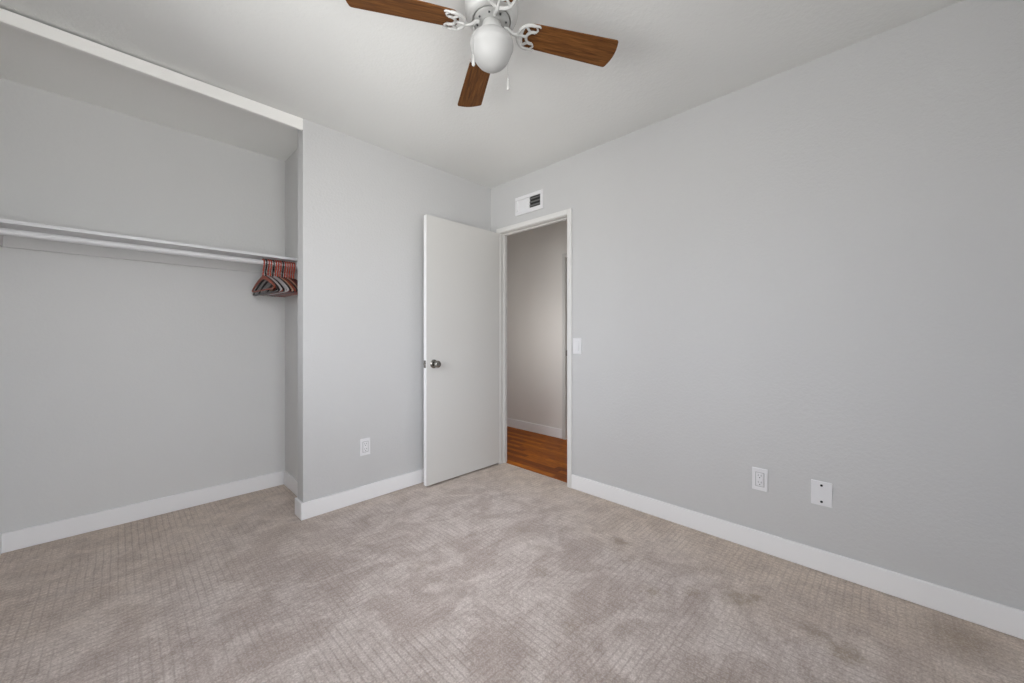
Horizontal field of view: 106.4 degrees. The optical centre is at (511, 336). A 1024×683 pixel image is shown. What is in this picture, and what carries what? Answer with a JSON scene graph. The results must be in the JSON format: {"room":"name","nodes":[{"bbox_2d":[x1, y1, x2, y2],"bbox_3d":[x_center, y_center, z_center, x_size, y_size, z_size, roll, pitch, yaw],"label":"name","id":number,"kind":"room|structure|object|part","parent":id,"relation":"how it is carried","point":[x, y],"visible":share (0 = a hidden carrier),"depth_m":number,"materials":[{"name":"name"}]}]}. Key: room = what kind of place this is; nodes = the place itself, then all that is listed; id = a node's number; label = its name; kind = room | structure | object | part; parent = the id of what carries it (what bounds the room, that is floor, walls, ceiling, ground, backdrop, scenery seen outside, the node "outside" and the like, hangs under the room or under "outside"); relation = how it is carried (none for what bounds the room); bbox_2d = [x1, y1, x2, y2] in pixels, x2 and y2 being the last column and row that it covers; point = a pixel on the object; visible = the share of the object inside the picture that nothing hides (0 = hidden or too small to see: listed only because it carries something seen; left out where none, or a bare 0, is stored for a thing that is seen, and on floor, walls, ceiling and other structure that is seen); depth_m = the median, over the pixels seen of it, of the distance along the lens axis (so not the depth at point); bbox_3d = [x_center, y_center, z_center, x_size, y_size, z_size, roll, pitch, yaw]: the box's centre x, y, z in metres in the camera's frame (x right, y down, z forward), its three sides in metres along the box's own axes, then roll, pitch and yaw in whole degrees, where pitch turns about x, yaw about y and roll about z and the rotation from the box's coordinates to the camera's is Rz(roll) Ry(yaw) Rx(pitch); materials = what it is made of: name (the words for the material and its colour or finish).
{"room":"empty bedroom","nodes":[
{"label":"empty bedroom","id":0,"kind":"room"},
{"bbox_2d":[0,78,284,532],"bbox_3d":[-2.208,-0.107,2.462,0.100,2.440,1.510,0,0,44],"label":"wall","id":1,"kind":"structure","parent":0,"point":[123,382],"depth_m":2.29,"materials":[{"name":"paint"}]},
{"bbox_2d":[0,470,284,552],"bbox_3d":[-2.167,1.060,2.422,0.014,0.102,1.310,0,0,44],"label":"baseboard","id":2,"kind":"structure","parent":1,"relation":"attached to","point":[56,530],"depth_m":2.29,"materials":[{"name":"white paint"}]},
{"bbox_2d":[0,219,297,275],"bbox_3d":[-2.065,-0.505,2.322,0.299,0.090,1.308,0,0,44],"label":"closet shelf","id":3,"kind":"object","parent":1,"relation":"attached to","point":[5,241],"visible":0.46,"depth_m":2.20,"materials":[{"name":"white wood"}]},
{"bbox_2d":[285,148,297,479],"bbox_3d":[-1.460,-0.107,2.717,0.615,2.440,0.100,0,0,44],"label":"wall","id":4,"kind":"structure","parent":0,"point":[291,164],"depth_m":2.79,"materials":[{"name":"paint"}]},
{"bbox_2d":[0,228,297,269],"bbox_3d":[-1.964,-0.494,2.237,0.054,0.054,1.290,0,0,44],"label":"closet rod","id":5,"kind":"object","parent":4,"relation":"attached to","point":[3,231],"visible":0.81,"depth_m":2.08,"materials":[{"name":"white"}]},
{"bbox_2d":[252,258,275,292],"bbox_3d":[-1.658,-0.413,2.551,0.402,0.216,0.012,0,0,38],"label":"clothes hanger","id":6,"kind":"object","parent":5,"relation":"hanging from","point":[263,259],"visible":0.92,"depth_m":2.54,"materials":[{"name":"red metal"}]},
{"bbox_3d":[-1.658,-0.359,2.551,0.402,0.099,0.010,0,0,38],"label":"shoulder arm","id":7,"kind":"part","parent":6,"relation":"part of","materials":[{"name":"red wood"}]},
{"bbox_2d":[253,259,279,295],"bbox_3d":[-1.648,-0.402,2.561,0.463,0.238,0.012,0,0,39],"label":"clothes hanger","id":8,"kind":"object","parent":5,"relation":"hanging from","point":[261,282],"visible":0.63,"depth_m":2.55,"materials":[{"name":"black plastic"}]},
{"bbox_3d":[-1.648,-0.348,2.561,0.463,0.121,0.010,0,0,39],"label":"shoulder arm","id":9,"kind":"part","parent":8,"relation":"part of","materials":[{"name":"black paint"}]},
{"bbox_2d":[255,259,281,293],"bbox_3d":[-1.638,-0.405,2.571,0.454,0.232,0.012,0,0,39],"label":"clothes hanger","id":10,"kind":"object","parent":5,"relation":"hanging from","point":[268,260],"visible":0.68,"depth_m":2.56,"materials":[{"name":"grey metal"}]},
{"bbox_3d":[-1.638,-0.351,2.571,0.454,0.115,0.010,0,0,39],"label":"shoulder arm","id":11,"kind":"part","parent":10,"relation":"part of","materials":[{"name":"grey wood"}]},
{"bbox_2d":[258,259,283,295],"bbox_3d":[-1.628,-0.405,2.581,0.454,0.232,0.012,0,0,39],"label":"clothes hanger","id":12,"kind":"object","parent":5,"relation":"hanging from","point":[266,282],"visible":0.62,"depth_m":2.57,"materials":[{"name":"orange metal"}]},
{"bbox_3d":[-1.628,-0.351,2.581,0.454,0.115,0.010,0,0,39],"label":"shoulder arm","id":13,"kind":"part","parent":12,"relation":"part of","materials":[{"name":"black paint"}]},
{"bbox_2d":[261,260,285,295],"bbox_3d":[-1.619,-0.405,2.591,0.442,0.232,0.012,0,0,39],"label":"clothes hanger","id":14,"kind":"object","parent":5,"relation":"hanging from","point":[268,283],"visible":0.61,"depth_m":2.58,"materials":[{"name":"black"}]},
{"bbox_3d":[-1.619,-0.351,2.591,0.442,0.115,0.010,0,0,39],"label":"shoulder arm","id":15,"kind":"part","parent":14,"relation":"part of","materials":[{"name":"white plastic"}]},
{"bbox_2d":[264,260,288,295],"bbox_3d":[-1.609,-0.405,2.601,0.454,0.232,0.012,0,0,40],"label":"clothes hanger","id":16,"kind":"object","parent":5,"relation":"hanging from","point":[283,283],"visible":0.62,"depth_m":2.59,"materials":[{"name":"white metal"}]},
{"bbox_3d":[-1.609,-0.351,2.601,0.454,0.115,0.010,0,0,40],"label":"shoulder arm","id":17,"kind":"part","parent":16,"relation":"part of","materials":[{"name":"white plastic"}]},
{"bbox_2d":[267,260,290,295],"bbox_3d":[-1.599,-0.405,2.611,0.454,0.232,0.012,0,0,40],"label":"clothes hanger","id":18,"kind":"object","parent":5,"relation":"hanging from","point":[271,285],"visible":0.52,"depth_m":2.59,"materials":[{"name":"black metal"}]},
{"bbox_3d":[-1.599,-0.351,2.611,0.454,0.115,0.010,0,0,40],"label":"shoulder arm","id":19,"kind":"part","parent":18,"relation":"part of","materials":[{"name":"black paint"}]},
{"bbox_2d":[269,261,292,295],"bbox_3d":[-1.589,-0.405,2.622,0.442,0.232,0.012,0,0,40],"label":"clothes hanger","id":20,"kind":"object","parent":5,"relation":"hanging from","point":[279,261],"visible":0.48,"depth_m":2.61,"materials":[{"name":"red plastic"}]},
{"bbox_3d":[-1.589,-0.351,2.622,0.442,0.115,0.010,0,0,40],"label":"shoulder arm","id":21,"kind":"part","parent":20,"relation":"part of","materials":[{"name":"beige wood"}]},
{"bbox_2d":[272,261,295,295],"bbox_3d":[-1.579,-0.405,2.632,0.454,0.232,0.012,0,0,40],"label":"clothes hanger","id":22,"kind":"object","parent":5,"relation":"hanging from","point":[292,286],"visible":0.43,"depth_m":2.61,"materials":[{"name":"black"}]},
{"bbox_3d":[-1.579,-0.351,2.632,0.454,0.115,0.010,0,0,40],"label":"shoulder arm","id":23,"kind":"part","parent":22,"relation":"part of","materials":[{"name":"red wood"}]},
{"bbox_2d":[274,261,297,296],"bbox_3d":[-1.569,-0.405,2.642,0.454,0.232,0.012,0,0,41],"label":"clothes hanger","id":24,"kind":"object","parent":5,"relation":"hanging from","point":[295,287],"visible":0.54,"depth_m":2.62,"materials":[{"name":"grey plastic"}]},
{"bbox_3d":[-1.569,-0.351,2.642,0.454,0.115,0.010,0,0,41],"label":"shoulder arm","id":25,"kind":"part","parent":24,"relation":"part of","materials":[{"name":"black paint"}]},
{"bbox_2d":[276,262,297,296],"bbox_3d":[-1.559,-0.405,2.652,0.443,0.232,0.012,0,0,41],"label":"clothes hanger","id":26,"kind":"object","parent":5,"relation":"hanging from","point":[286,262],"visible":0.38,"depth_m":2.63,"materials":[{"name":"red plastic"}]},
{"bbox_2d":[279,262,297,296],"bbox_3d":[-1.550,-0.405,2.662,0.454,0.232,0.012,0,0,41],"label":"clothes hanger","id":27,"kind":"object","parent":5,"relation":"hanging from","point":[288,262],"visible":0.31,"depth_m":2.65,"materials":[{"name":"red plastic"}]},
{"bbox_2d":[282,262,297,296],"bbox_3d":[-1.540,-0.405,2.672,0.454,0.232,0.012,0,0,41],"label":"clothes hanger","id":28,"kind":"object","parent":5,"relation":"hanging from","point":[290,262],"visible":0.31,"depth_m":2.66,"materials":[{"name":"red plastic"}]},
{"bbox_2d":[285,262,297,296],"bbox_3d":[-1.530,-0.405,2.682,0.454,0.232,0.012,0,0,42],"label":"clothes hanger","id":29,"kind":"object","parent":5,"relation":"hanging from","point":[293,262],"visible":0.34,"depth_m":2.67,"materials":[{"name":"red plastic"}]},
{"bbox_2d":[284,471,297,496],"bbox_3d":[-1.500,1.060,2.676,0.587,0.102,0.014,0,0,44],"label":"baseboard","id":30,"kind":"structure","parent":4,"relation":"attached to","point":[290,482],"depth_m":2.75,"materials":[{"name":"white paint"}]},
{"bbox_2d":[298,119,490,502],"bbox_3d":[-0.767,-0.107,2.916,0.100,2.440,1.546,0,0,44],"label":"wall","id":31,"kind":"structure","parent":0,"point":[362,205],"depth_m":2.59,"materials":[{"name":"grey paint"}]},
{"bbox_2d":[0,8,302,130],"bbox_3d":[-1.712,-1.292,1.911,0.051,0.069,1.214,0,0,44],"label":"trim","id":32,"kind":"structure","parent":31,"relation":"attached to","point":[11,19],"depth_m":1.83,"materials":[{"name":"paint"}]},
{"bbox_2d":[295,468,423,520],"bbox_3d":[-0.771,1.060,2.911,0.128,0.102,1.560,0,0,44],"label":"baseboard","id":33,"kind":"structure","parent":31,"relation":"attached to","point":[319,506],"depth_m":2.54,"materials":[{"name":"white paint"}]},
{"bbox_2d":[360,437,369,455],"bbox_3d":[-0.996,0.748,2.603,0.009,0.115,0.070,0,0,44],"label":"wall outlet","id":34,"kind":"object","parent":31,"relation":"attached to","point":[364,443],"visible":1,"depth_m":2.60,"materials":[{"name":"white plastic"}]},
{"bbox_2d":[363,441,367,451],"bbox_3d":[-0.995,0.748,2.601,0.004,0.067,0.033,0,0,44],"label":"receptacle","id":35,"kind":"object","parent":34,"relation":"attached to","point":[365,443],"depth_m":2.60,"materials":[{"name":"grey plastic"}]},
{"bbox_2d":[0,0,962,188],"bbox_3d":[-0.370,-1.367,1.639,3.880,0.080,2.900,0,0,44],"label":"ceiling","id":36,"kind":"structure","parent":0,"point":[392,83],"depth_m":1.88,"materials":[{"name":"paint"}]},
{"bbox_2d":[346,0,617,106],"bbox_3d":[-0.079,-1.160,1.482,0.815,0.334,0.815,0,0,29],"label":"ceiling fan","id":37,"kind":"object","parent":36,"relation":"hanging from","point":[492,23],"visible":1,"depth_m":1.47,"materials":[{"name":"brown wood"}]},
{"bbox_3d":[-0.395,-1.198,1.392,0.404,0.006,0.126,0,10,-16],"label":"blade","id":38,"kind":"part","parent":37,"relation":"part of","materials":[{"name":"brown wood"}]},
{"bbox_3d":[-0.169,-1.198,1.798,0.126,0.006,0.404,-11,3,-16],"label":"blade","id":39,"kind":"part","parent":37,"relation":"part of","materials":[{"name":"brown wood"}]},
{"bbox_3d":[-0.125,-1.103,1.428,0.002,0.131,0.054,0,0,40],"label":"pull chain","id":40,"kind":"part","parent":37,"relation":"part of","materials":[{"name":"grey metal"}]},
{"bbox_3d":[-0.079,-1.097,1.482,0.170,0.128,0.170,0,0,44],"label":"glass globe","id":41,"kind":"part","parent":37,"relation":"part of","materials":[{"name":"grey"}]},
{"bbox_3d":[0.237,-1.198,1.572,0.404,0.006,0.126,0,-10,-16],"label":"blade","id":42,"kind":"part","parent":37,"relation":"part of","materials":[{"name":"brown wood"}]},
{"bbox_2d":[0,426,1023,682],"bbox_3d":[-0.522,1.142,2.665,5.530,0.061,4.155,0,0,44],"label":"floor","id":43,"kind":"structure","parent":0,"point":[504,572],"depth_m":1.60,"materials":[{"name":"carpet"}]},
{"bbox_2d":[507,220,566,428],"bbox_3d":[0.599,-0.107,4.194,5.000,2.440,0.100,0,0,44],"label":"wall","id":44,"kind":"structure","parent":0,"point":[534,256],"depth_m":4.44,"materials":[{"name":"paint"}]},
{"bbox_2d":[507,418,561,438],"bbox_3d":[-0.307,1.060,4.998,2.380,0.102,0.014,0,0,44],"label":"baseboard","id":45,"kind":"structure","parent":44,"relation":"attached to","point":[532,427],"depth_m":4.42,"materials":[{"name":"white paint"}]},
{"bbox_2d":[562,253,566,439],"bbox_3d":[0.902,0.105,3.887,0.902,2.014,0.116,0,0,44],"label":"trim","id":46,"kind":"structure","parent":44,"relation":"attached to","point":[564,256],"depth_m":4.14,"materials":[{"name":"paint"}]},
{"bbox_2d":[491,0,1023,610],"bbox_3d":[0.639,-0.107,2.674,3.880,2.440,0.072,0,0,44],"label":"wall","id":47,"kind":"structure","parent":0,"point":[814,269],"depth_m":1.78,"materials":[{"name":"grey paint"}]},
{"bbox_2d":[424,214,498,485],"bbox_3d":[-0.382,0.100,3.083,0.162,1.997,0.758,0,0,44],"label":"door","id":48,"kind":"structure","parent":47,"relation":"in","point":[461,261],"depth_m":3.01,"materials":[{"name":"paint"}]},
{"bbox_3d":[-0.556,0.203,2.827,0.054,0.053,0.053,0,0,44],"label":"knob","id":49,"kind":"part","parent":48,"relation":"part of","materials":[{"name":"silver metal"}]},
{"bbox_2d":[515,189,542,215],"bbox_3d":[0.136,-1.083,3.107,0.298,0.151,0.012,0,0,44],"label":"air vent","id":50,"kind":"object","parent":47,"relation":"in","point":[531,202],"visible":1,"depth_m":3.10,"materials":[{"name":"white plastic"}]},
{"bbox_3d":[0.094,-1.085,3.153,0.120,0.089,0.002,0,0,44],"label":"damper plate","id":51,"kind":"part","parent":50,"relation":"part of","materials":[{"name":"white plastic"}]},
{"bbox_2d":[496,208,571,487],"bbox_3d":[0.182,0.085,3.120,0.801,2.056,0.100,0,0,44],"label":"trim","id":52,"kind":"structure","parent":47,"relation":"attached to","point":[560,216],"depth_m":3.26,"materials":[{"name":"paint"}]},
{"bbox_2d":[573,338,580,353],"bbox_3d":[0.472,0.068,2.780,0.070,0.115,0.011,0,0,44],"label":"light switch","id":53,"kind":"object","parent":47,"relation":"attached to","point":[576,341],"visible":1,"depth_m":2.78,"materials":[{"name":"white plastic"}]},
{"bbox_2d":[752,467,767,491],"bbox_3d":[1.286,0.741,1.987,0.070,0.115,0.009,0,0,44],"label":"wall outlet","id":54,"kind":"object","parent":47,"relation":"attached to","point":[759,476],"visible":1,"depth_m":1.98,"materials":[{"name":"white plastic"}]},
{"bbox_2d":[756,472,763,486],"bbox_3d":[1.285,0.741,1.986,0.033,0.067,0.004,0,0,44],"label":"receptacle","id":55,"kind":"object","parent":54,"relation":"attached to","point":[759,475],"depth_m":1.98,"materials":[{"name":"grey plastic"}]},
{"bbox_2d":[571,474,1023,639],"bbox_3d":[1.183,1.060,2.084,2.078,0.102,0.014,0,0,44],"label":"baseboard","id":56,"kind":"structure","parent":47,"relation":"attached to","point":[1005,619],"depth_m":1.77,"materials":[{"name":"white paint"}]},
{"bbox_2d":[811,479,831,507],"bbox_3d":[1.466,0.743,1.813,0.079,0.115,0.008,0,0,44],"label":"wall plate","id":57,"kind":"object","parent":47,"relation":"attached to","point":[821,492],"visible":1,"depth_m":1.81,"materials":[{"name":"white plastic"}]},
{"bbox_3d":[-1.312,-0.107,0.603,3.780,2.440,0.100,0,0,44],"label":"wall","id":58,"kind":"structure","parent":0,"visible":0},
{"bbox_2d":[0,534,1,554],"bbox_3d":[-1.303,1.060,0.673,3.666,0.102,0.014,0,0,44],"label":"baseboard","id":59,"kind":"structure","parent":58,"relation":"attached to","point":[0,534],"depth_m":1.95,"materials":[{"name":"white paint"}]}
]}

